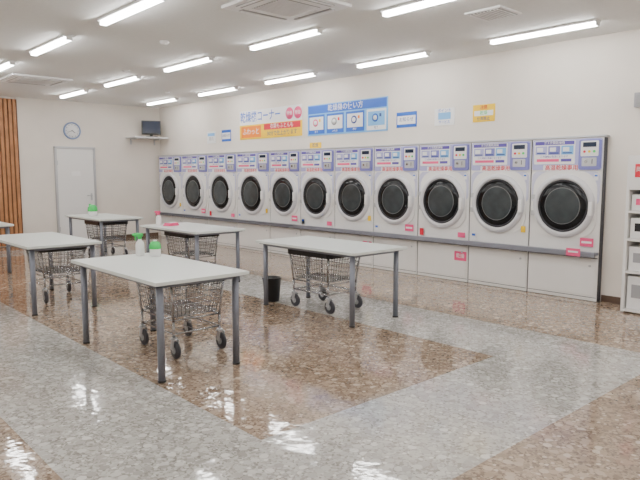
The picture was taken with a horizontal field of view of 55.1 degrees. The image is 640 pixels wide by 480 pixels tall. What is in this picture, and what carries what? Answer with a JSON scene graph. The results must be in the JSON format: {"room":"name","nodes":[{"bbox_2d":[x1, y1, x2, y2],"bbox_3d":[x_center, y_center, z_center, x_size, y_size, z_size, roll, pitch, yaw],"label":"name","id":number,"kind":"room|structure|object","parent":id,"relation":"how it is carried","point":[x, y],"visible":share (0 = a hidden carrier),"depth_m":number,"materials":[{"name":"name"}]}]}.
{"room":"laundry","nodes":[
{"label":"laundry","id":0,"kind":"room"},
{"bbox_2d":[0,96,160,246],"bbox_3d":[-7.829,-1.290,11.596,10.500,3.100,0.100,-6,8,-42],"label":"wall","id":1,"kind":"structure","parent":0,"point":[127,174],"depth_m":13.98,"materials":[{"name":"paint"}]},
{"bbox_2d":[0,98,22,246],"bbox_3d":[-8.973,-1.150,10.461,7.230,3.040,0.048,-6,8,-42],"label":"panel","id":2,"kind":"object","parent":1,"relation":"attached to","point":[10,180],"visible":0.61,"depth_m":12.72,"materials":[{"name":"brown wood"}]},
{"bbox_2d":[63,122,80,138],"bbox_3d":[-5.472,-2.412,13.534,0.380,0.380,0.038,-6,8,-42],"label":"wall clock","id":3,"kind":"object","parent":1,"relation":"attached to","point":[71,130],"visible":1,"depth_m":13.52,"materials":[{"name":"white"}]},
{"bbox_2d":[53,146,97,239],"bbox_3d":[-5.424,-1.014,13.682,0.895,2.108,0.104,-6,8,-42],"label":"door","id":4,"kind":"structure","parent":1,"relation":"in","point":[74,167],"depth_m":13.64,"materials":[{"name":"white"}]},
{"bbox_2d":[99,232,157,237],"bbox_3d":[-4.553,-0.096,14.640,1.510,0.080,0.012,-6,8,-42],"label":"baseboard","id":5,"kind":"structure","parent":1,"relation":"attached to","point":[155,233],"depth_m":14.71,"materials":[{"name":"brown"}]},
{"bbox_2d":[125,136,168,144],"bbox_3d":[-4.081,-2.342,14.483,0.850,0.170,0.500,-6,8,-42],"label":"wall shelf","id":6,"kind":"object","parent":1,"relation":"attached to","point":[130,137],"visible":1,"depth_m":14.44,"materials":[{"name":"white plastic"}]},
{"bbox_2d":[141,120,160,136],"bbox_3d":[-3.989,-2.623,14.486,0.440,0.385,0.200,-2,7,-22],"label":"monitor","id":7,"kind":"object","parent":6,"relation":"on","point":[152,128],"visible":0.88,"depth_m":14.46,"materials":[{"name":"black plastic"}]},
{"bbox_2d":[0,235,639,479],"bbox_3d":[-2.063,0.976,5.455,10.700,0.100,17.250,-6,8,-42],"label":"floor","id":8,"kind":"structure","parent":0,"point":[468,381],"depth_m":4.38,"materials":[{"name":"tile"}]},
{"bbox_2d":[0,222,13,272],"bbox_3d":[-5.465,0.100,9.651,0.800,0.750,1.580,-6,8,-42],"label":"folding table","id":9,"kind":"object","parent":8,"relation":"on","point":[6,226],"visible":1,"depth_m":9.34,"materials":[{"name":"laminate"}]},
{"bbox_2d":[0,232,101,315],"bbox_3d":[-3.287,0.355,7.266,0.800,0.750,1.580,-6,8,-42],"label":"folding table","id":10,"kind":"object","parent":8,"relation":"on","point":[31,242],"visible":0.99,"depth_m":6.90,"materials":[{"name":"laminate"}]},
{"bbox_2d":[26,247,86,303],"bbox_3d":[-3.219,0.368,7.492,0.553,0.674,0.734,-5,8,-40],"label":"cart","id":11,"kind":"object","parent":8,"relation":"on","point":[56,269],"visible":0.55,"depth_m":7.33,"materials":[{"name":"grey metal"}]},
{"bbox_2d":[64,213,142,256],"bbox_3d":[-3.941,-0.061,11.162,0.800,0.750,1.580,-6,8,-42],"label":"folding table","id":12,"kind":"object","parent":8,"relation":"on","point":[101,217],"visible":0.63,"depth_m":10.80,"materials":[{"name":"laminate"}]},
{"bbox_2d":[88,204,97,215],"bbox_3d":[-4.125,-0.544,11.119,0.173,0.218,0.173,-6,8,-42],"label":"tub","id":13,"kind":"object","parent":12,"relation":"on","point":[92,209],"visible":1,"depth_m":11.06,"materials":[{"name":"white plastic"}]},
{"bbox_2d":[84,220,127,256],"bbox_3d":[-3.902,-0.031,11.227,0.553,0.674,0.733,-6,8,-42],"label":"cart","id":14,"kind":"object","parent":8,"relation":"on","point":[113,236],"visible":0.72,"depth_m":11.14,"materials":[{"name":"grey metal"}]},
{"bbox_2d":[71,253,248,382],"bbox_3d":[-1.378,0.581,5.148,0.800,0.750,1.580,-6,8,-42],"label":"folding table","id":15,"kind":"object","parent":8,"relation":"on","point":[164,271],"visible":0.89,"depth_m":4.85,"materials":[{"name":"laminate"}]},
{"bbox_2d":[132,233,144,255],"bbox_3d":[-1.683,0.040,5.681,0.108,0.211,0.080,0,6,0],"label":"spray bottle","id":16,"kind":"object","parent":15,"relation":"on","point":[140,249],"visible":1,"depth_m":5.66,"materials":[{"name":"white plastic"}]},
{"bbox_2d":[149,240,160,256],"bbox_3d":[-1.515,0.075,5.634,0.108,0.151,0.108,-6,8,-42],"label":"tub","id":17,"kind":"object","parent":15,"relation":"on","point":[154,246],"visible":1,"depth_m":5.59,"materials":[{"name":"white plastic"}]},
{"bbox_2d":[159,156,183,237],"bbox_3d":[-3.546,-1.023,14.585,0.186,1.926,1.099,-6,8,-42],"label":"dryer","id":18,"kind":"object","parent":8,"relation":"on","point":[170,167],"visible":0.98,"depth_m":14.48,"materials":[{"name":"grey metal"}]},
{"bbox_2d":[136,280,226,358],"bbox_3d":[-1.213,0.598,5.341,0.553,0.674,0.733,-6,8,-42],"label":"cart","id":19,"kind":"object","parent":8,"relation":"on","point":[221,340],"visible":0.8,"depth_m":5.27,"materials":[{"name":"grey metal"}]},
{"bbox_2d":[164,232,219,264],"bbox_3d":[-1.889,0.198,9.083,0.553,0.674,0.734,-6,8,-43],"label":"cart","id":20,"kind":"object","parent":8,"relation":"on","point":[191,252],"visible":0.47,"depth_m":8.98,"materials":[{"name":"grey metal"}]},
{"bbox_2d":[140,222,245,287],"bbox_3d":[-1.863,0.182,8.888,0.800,0.750,1.580,-6,8,-42],"label":"folding table","id":21,"kind":"object","parent":8,"relation":"on","point":[187,228],"visible":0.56,"depth_m":8.56,"materials":[{"name":"laminate"}]},
{"bbox_2d":[154,211,160,224],"bbox_3d":[-2.409,-0.325,9.100,0.108,0.211,0.080,3,7,23],"label":"spray bottle","id":22,"kind":"object","parent":21,"relation":"on","point":[158,217],"visible":1,"depth_m":9.07,"materials":[{"name":"white plastic"}]},
{"bbox_2d":[163,222,178,225],"bbox_3d":[-2.189,-0.235,9.011,0.135,0.049,0.204,4,7,30],"label":"folded cloth","id":23,"kind":"object","parent":21,"relation":"on","point":[167,223],"visible":1,"depth_m":8.96,"materials":[{"name":"pink fabric"}]},
{"bbox_2d":[182,155,208,241],"bbox_3d":[-2.806,-0.936,13.775,0.186,1.926,1.099,-6,8,-42],"label":"dryer","id":24,"kind":"object","parent":8,"relation":"on","point":[194,167],"visible":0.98,"depth_m":13.65,"materials":[{"name":"grey metal"}]},
{"bbox_2d":[208,153,237,246],"bbox_3d":[-2.067,-0.850,12.966,0.186,1.926,1.099,-6,8,-42],"label":"dryer","id":25,"kind":"object","parent":8,"relation":"on","point":[222,168],"visible":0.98,"depth_m":12.86,"materials":[{"name":"grey metal"}]},
{"bbox_2d":[237,152,270,251],"bbox_3d":[-1.327,-0.763,12.156,0.186,1.926,1.099,-6,8,-42],"label":"dryer","id":26,"kind":"object","parent":8,"relation":"on","point":[253,169],"visible":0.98,"depth_m":12.08,"materials":[{"name":"grey metal"}]},
{"bbox_2d":[262,275,281,301],"bbox_3d":[-0.574,0.583,7.309,0.236,0.285,0.236,-6,8,-42],"label":"waste bin","id":27,"kind":"object","parent":8,"relation":"on","point":[274,282],"visible":0.73,"depth_m":7.23,"materials":[{"name":"black plastic"}]},
{"bbox_2d":[269,150,300,256],"bbox_3d":[-0.655,-0.684,11.421,0.186,1.926,0.896,-6,8,-42],"label":"dryer","id":28,"kind":"object","parent":8,"relation":"on","point":[285,166],"visible":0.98,"depth_m":11.34,"materials":[{"name":"grey metal"}]},
{"bbox_2d":[300,149,334,260],"bbox_3d":[-0.052,-0.614,10.761,0.186,1.926,0.896,-6,8,-42],"label":"dryer","id":29,"kind":"object","parent":8,"relation":"on","point":[317,188],"visible":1,"depth_m":10.66,"materials":[{"name":"grey metal"}]},
{"bbox_2d":[288,249,362,313],"bbox_3d":[0.061,0.426,6.949,0.553,0.674,0.733,-6,8,-44],"label":"cart","id":30,"kind":"object","parent":8,"relation":"on","point":[323,294],"visible":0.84,"depth_m":6.87,"materials":[{"name":"grey metal"}]},
{"bbox_2d":[255,236,406,327],"bbox_3d":[0.087,0.410,6.753,0.800,0.750,1.580,-6,8,-42],"label":"folding table","id":31,"kind":"object","parent":8,"relation":"on","point":[350,249],"visible":1,"depth_m":6.45,"materials":[{"name":"laminate"}]},
{"bbox_2d":[334,147,374,267],"bbox_3d":[0.551,-0.543,10.101,0.186,1.926,0.896,-6,8,-42],"label":"dryer","id":32,"kind":"object","parent":8,"relation":"on","point":[354,167],"visible":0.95,"depth_m":10.00,"materials":[{"name":"grey metal"}]},
{"bbox_2d":[373,145,419,273],"bbox_3d":[1.154,-0.473,9.441,0.186,1.926,0.896,-6,8,-42],"label":"dryer","id":33,"kind":"object","parent":8,"relation":"on","point":[396,168],"visible":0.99,"depth_m":9.35,"materials":[{"name":"grey metal"}]},
{"bbox_2d":[417,143,471,281],"bbox_3d":[1.757,-0.402,8.780,0.186,1.926,0.896,-6,8,-42],"label":"dryer","id":34,"kind":"object","parent":8,"relation":"on","point":[444,169],"visible":1,"depth_m":8.72,"materials":[{"name":"grey metal"}]},
{"bbox_2d":[468,140,532,290],"bbox_3d":[2.360,-0.332,8.120,0.186,1.926,0.896,-6,8,-42],"label":"dryer","id":35,"kind":"object","parent":8,"relation":"on","point":[501,171],"visible":1,"depth_m":8.06,"materials":[{"name":"grey metal"}]},
{"bbox_2d":[527,137,607,301],"bbox_3d":[2.963,-0.261,7.460,0.186,1.926,0.896,-6,8,-42],"label":"dryer","id":36,"kind":"object","parent":8,"relation":"on","point":[568,178],"visible":1,"depth_m":7.39,"materials":[{"name":"grey metal"}]},
{"bbox_2d":[160,212,598,257],"bbox_3d":[-0.377,-0.249,11.055,0.130,0.115,10.679,-6,8,-42],"label":"rail","id":37,"kind":"object","parent":36,"relation":"attached to","point":[569,251],"visible":0.94,"depth_m":8.99,"materials":[{"name":"grey metal"}]},
{"bbox_2d":[620,155,639,313],"bbox_3d":[3.694,-0.041,6.488,0.436,1.700,0.750,-6,8,-42],"label":"tall cabinet","id":38,"kind":"object","parent":8,"relation":"on","point":[630,286],"visible":1,"depth_m":6.60,"materials":[{"name":"white metal"}]},
{"bbox_2d":[0,0,639,107],"bbox_3d":[-2.063,-2.206,5.114,10.700,0.100,17.250,-6,8,-42],"label":"ceiling","id":39,"kind":"structure","parent":0,"point":[97,55],"depth_m":7.36,"materials":[{"name":"paint"}]},
{"bbox_2d":[0,60,16,70],"bbox_3d":[-4.769,-2.552,9.120,0.120,0.061,1.270,-6,8,-42],"label":"ceiling lamp","id":40,"kind":"object","parent":39,"relation":"attached to","point":[4,65],"depth_m":8.75,"materials":[{"name":"white plastic"}]},
{"bbox_2d":[0,73,72,86],"bbox_3d":[-4.836,-2.697,10.375,0.950,0.040,0.950,-6,8,-42],"label":"air conditioner","id":41,"kind":"object","parent":39,"relation":"attached to","point":[14,77],"depth_m":10.23,"materials":[{"name":"white plastic"}]},
{"bbox_2d":[28,34,74,55],"bbox_3d":[-3.310,-2.381,7.523,0.120,0.061,1.270,-6,8,-42],"label":"ceiling lamp","id":42,"kind":"object","parent":39,"relation":"attached to","point":[64,38],"depth_m":7.41,"materials":[{"name":"white plastic"}]},
{"bbox_2d":[58,89,88,98],"bbox_3d":[-4.829,-2.859,11.995,0.120,0.061,1.270,-6,8,-42],"label":"ceiling lamp","id":43,"kind":"object","parent":39,"relation":"attached to","point":[81,91],"depth_m":11.86,"materials":[{"name":"white plastic"}]},
{"bbox_2d":[103,75,141,86],"bbox_3d":[-3.363,-2.688,10.391,0.120,0.061,1.270,-6,8,-42],"label":"ceiling lamp","id":44,"kind":"object","parent":39,"relation":"attached to","point":[134,77],"depth_m":10.31,"materials":[{"name":"white plastic"}]},
{"bbox_2d":[97,0,165,25],"bbox_3d":[-1.831,-2.208,5.904,0.120,0.061,1.270,-6,8,-42],"label":"ceiling lamp","id":45,"kind":"object","parent":39,"relation":"attached to","point":[134,7],"depth_m":5.89,"materials":[{"name":"white plastic"}]},
{"bbox_2d":[146,97,178,105],"bbox_3d":[-3.422,-2.995,13.265,0.120,0.061,1.270,-6,8,-42],"label":"ceiling lamp","id":46,"kind":"object","parent":39,"relation":"attached to","point":[173,98],"depth_m":13.18,"materials":[{"name":"white plastic"}]},
{"bbox_2d":[160,40,168,44],"bbox_3d":[-1.879,-2.381,7.404,0.110,0.036,0.110,-6,8,-42],"label":"smoke detector","id":47,"kind":"object","parent":39,"relation":"attached to","point":[164,42],"visible":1,"depth_m":7.37,"materials":[{"name":"white plastic"}]},
{"bbox_2d":[162,56,214,71],"bbox_3d":[-1.904,-2.517,8.793,0.120,0.061,1.270,-6,8,-42],"label":"ceiling lamp","id":48,"kind":"object","parent":39,"relation":"attached to","point":[204,59],"depth_m":8.69,"materials":[{"name":"white plastic"}]},
{"bbox_2d":[197,86,238,95],"bbox_3d":[-1.956,-2.824,11.661,0.120,0.061,1.270,-6,8,-42],"label":"ceiling lamp","id":49,"kind":"object","parent":39,"relation":"attached to","point":[232,88],"depth_m":11.57,"materials":[{"name":"white plastic"}]},
{"bbox_2d":[248,27,323,50],"bbox_3d":[-0.424,-2.344,7.174,0.120,0.061,1.270,-6,8,-42],"label":"ceiling lamp","id":50,"kind":"object","parent":39,"relation":"attached to","point":[313,31],"depth_m":7.08,"materials":[{"name":"white plastic"}]},
{"bbox_2d":[221,0,351,23],"bbox_3d":[-0.321,-2.208,5.803,0.880,0.040,0.880,-6,8,-42],"label":"air conditioner","id":51,"kind":"object","parent":39,"relation":"attached to","point":[289,11],"depth_m":5.79,"materials":[{"name":"white plastic"}]},
{"bbox_2d":[263,71,317,84],"bbox_3d":[-0.497,-2.653,10.064,0.120,0.061,1.270,-6,8,-42],"label":"ceiling lamp","id":52,"kind":"object","parent":39,"relation":"attached to","point":[308,74],"depth_m":9.99,"materials":[{"name":"white plastic"}]},
{"bbox_2d":[355,50,430,67],"bbox_3d":[0.982,-2.480,8.445,0.120,0.061,1.270,-6,8,-42],"label":"ceiling lamp","id":53,"kind":"object","parent":39,"relation":"attached to","point":[424,53],"depth_m":8.37,"materials":[{"name":"white plastic"}]},
{"bbox_2d":[380,0,452,17],"bbox_3d":[1.055,-2.171,5.555,0.120,0.061,1.270,-6,8,-42],"label":"ceiling lamp","id":54,"kind":"object","parent":39,"relation":"attached to","point":[416,4],"depth_m":5.75,"materials":[{"name":"white plastic"}]},
{"bbox_2d":[464,5,521,20],"bbox_3d":[1.718,-2.243,6.085,0.400,0.030,0.400,-6,8,-42],"label":"ceiling vent","id":55,"kind":"object","parent":39,"relation":"in","point":[499,11],"depth_m":6.04,"materials":[{"name":"white plastic"}]},
{"bbox_2d":[488,19,600,44],"bbox_3d":[2.461,-2.307,6.825,0.120,0.061,1.270,-6,8,-42],"label":"ceiling lamp","id":56,"kind":"object","parent":39,"relation":"attached to","point":[592,22],"depth_m":6.74,"materials":[{"name":"white plastic"}]},
{"bbox_2d":[159,29,639,300],"bbox_3d":[1.860,-0.994,8.828,0.100,3.100,17.250,-6,8,-42],"label":"wall","id":57,"kind":"structure","parent":0,"point":[588,85],"depth_m":8.09,"materials":[{"name":"paint"}]},
{"bbox_2d":[207,131,215,143],"bbox_3d":[-2.354,-2.219,13.278,0.010,0.250,0.340,-6,8,-42],"label":"sticker","id":58,"kind":"object","parent":57,"relation":"attached to","point":[211,136],"visible":1,"depth_m":13.27,"materials":[{"name":"white paper"}]},
{"bbox_2d":[222,129,230,141],"bbox_3d":[-1.964,-2.188,12.849,0.012,0.240,0.340,-6,8,-42],"label":"sticker","id":59,"kind":"object","parent":57,"relation":"attached to","point":[226,134],"visible":1,"depth_m":12.84,"materials":[{"name":"blue"}]},
{"bbox_2d":[240,104,301,139],"bbox_3d":[-0.977,-2.241,11.748,0.014,0.560,1.941,-6,8,-42],"label":"wall sign","id":60,"kind":"object","parent":57,"relation":"attached to","point":[284,121],"visible":1,"depth_m":11.68,"materials":[{"name":"white plastic"}]},
{"bbox_2d":[310,142,320,147],"bbox_3d":[-0.081,-1.669,10.821,0.009,0.100,0.300,-6,8,-42],"label":"sticker","id":61,"kind":"object","parent":57,"relation":"attached to","point":[317,144],"visible":0.98,"depth_m":10.80,"materials":[{"name":"yellow paper"}]},
{"bbox_2d":[308,96,387,135],"bbox_3d":[0.416,-2.043,10.223,0.022,0.530,1.890,-6,8,-42],"label":"wall sign","id":62,"kind":"object","parent":57,"relation":"attached to","point":[370,114],"visible":1,"depth_m":10.14,"materials":[{"name":"blue plastic"}]},
{"bbox_2d":[158,134,609,156],"bbox_3d":[-0.292,-1.621,10.986,0.115,0.022,10.709,-6,8,-42],"label":"trim","id":63,"kind":"structure","parent":57,"relation":"attached to","point":[605,135],"depth_m":8.94,"materials":[{"name":"silver metal"}]},
{"bbox_2d":[396,111,416,127],"bbox_3d":[1.307,-1.820,9.267,0.012,0.230,0.390,-6,8,-42],"label":"sticker","id":64,"kind":"object","parent":57,"relation":"attached to","point":[404,119],"visible":1,"depth_m":9.26,"materials":[{"name":"blue"}]},
{"bbox_2d":[434,107,454,125],"bbox_3d":[1.778,-1.760,8.752,0.012,0.240,0.350,-6,8,-42],"label":"sticker","id":65,"kind":"object","parent":57,"relation":"attached to","point":[443,116],"visible":1,"depth_m":8.74,"materials":[{"name":"white paper"}]},
{"bbox_2d":[473,103,494,121],"bbox_3d":[2.211,-1.714,8.277,0.012,0.230,0.340,-6,8,-42],"label":"sticker","id":66,"kind":"object","parent":57,"relation":"attached to","point":[484,112],"visible":1,"depth_m":8.27,"materials":[{"name":"yellow paper"}]},
{"bbox_2d":[601,295,620,303],"bbox_3d":[5.446,0.936,4.980,0.012,0.080,6.260,-6,8,-42],"label":"baseboard","id":67,"kind":"structure","parent":57,"relation":"attached to","point":[604,298],"depth_m":7.20,"materials":[{"name":"brown wood"}]},
{"bbox_2d":[634,92,639,107],"bbox_3d":[3.554,-1.546,6.750,0.091,0.160,0.160,-6,8,-42],"label":"wall speaker","id":68,"kind":"object","parent":57,"relation":"attached to","point":[636,95],"visible":1,"depth_m":6.76,"materials":[{"name":"grey plastic"}]}
]}

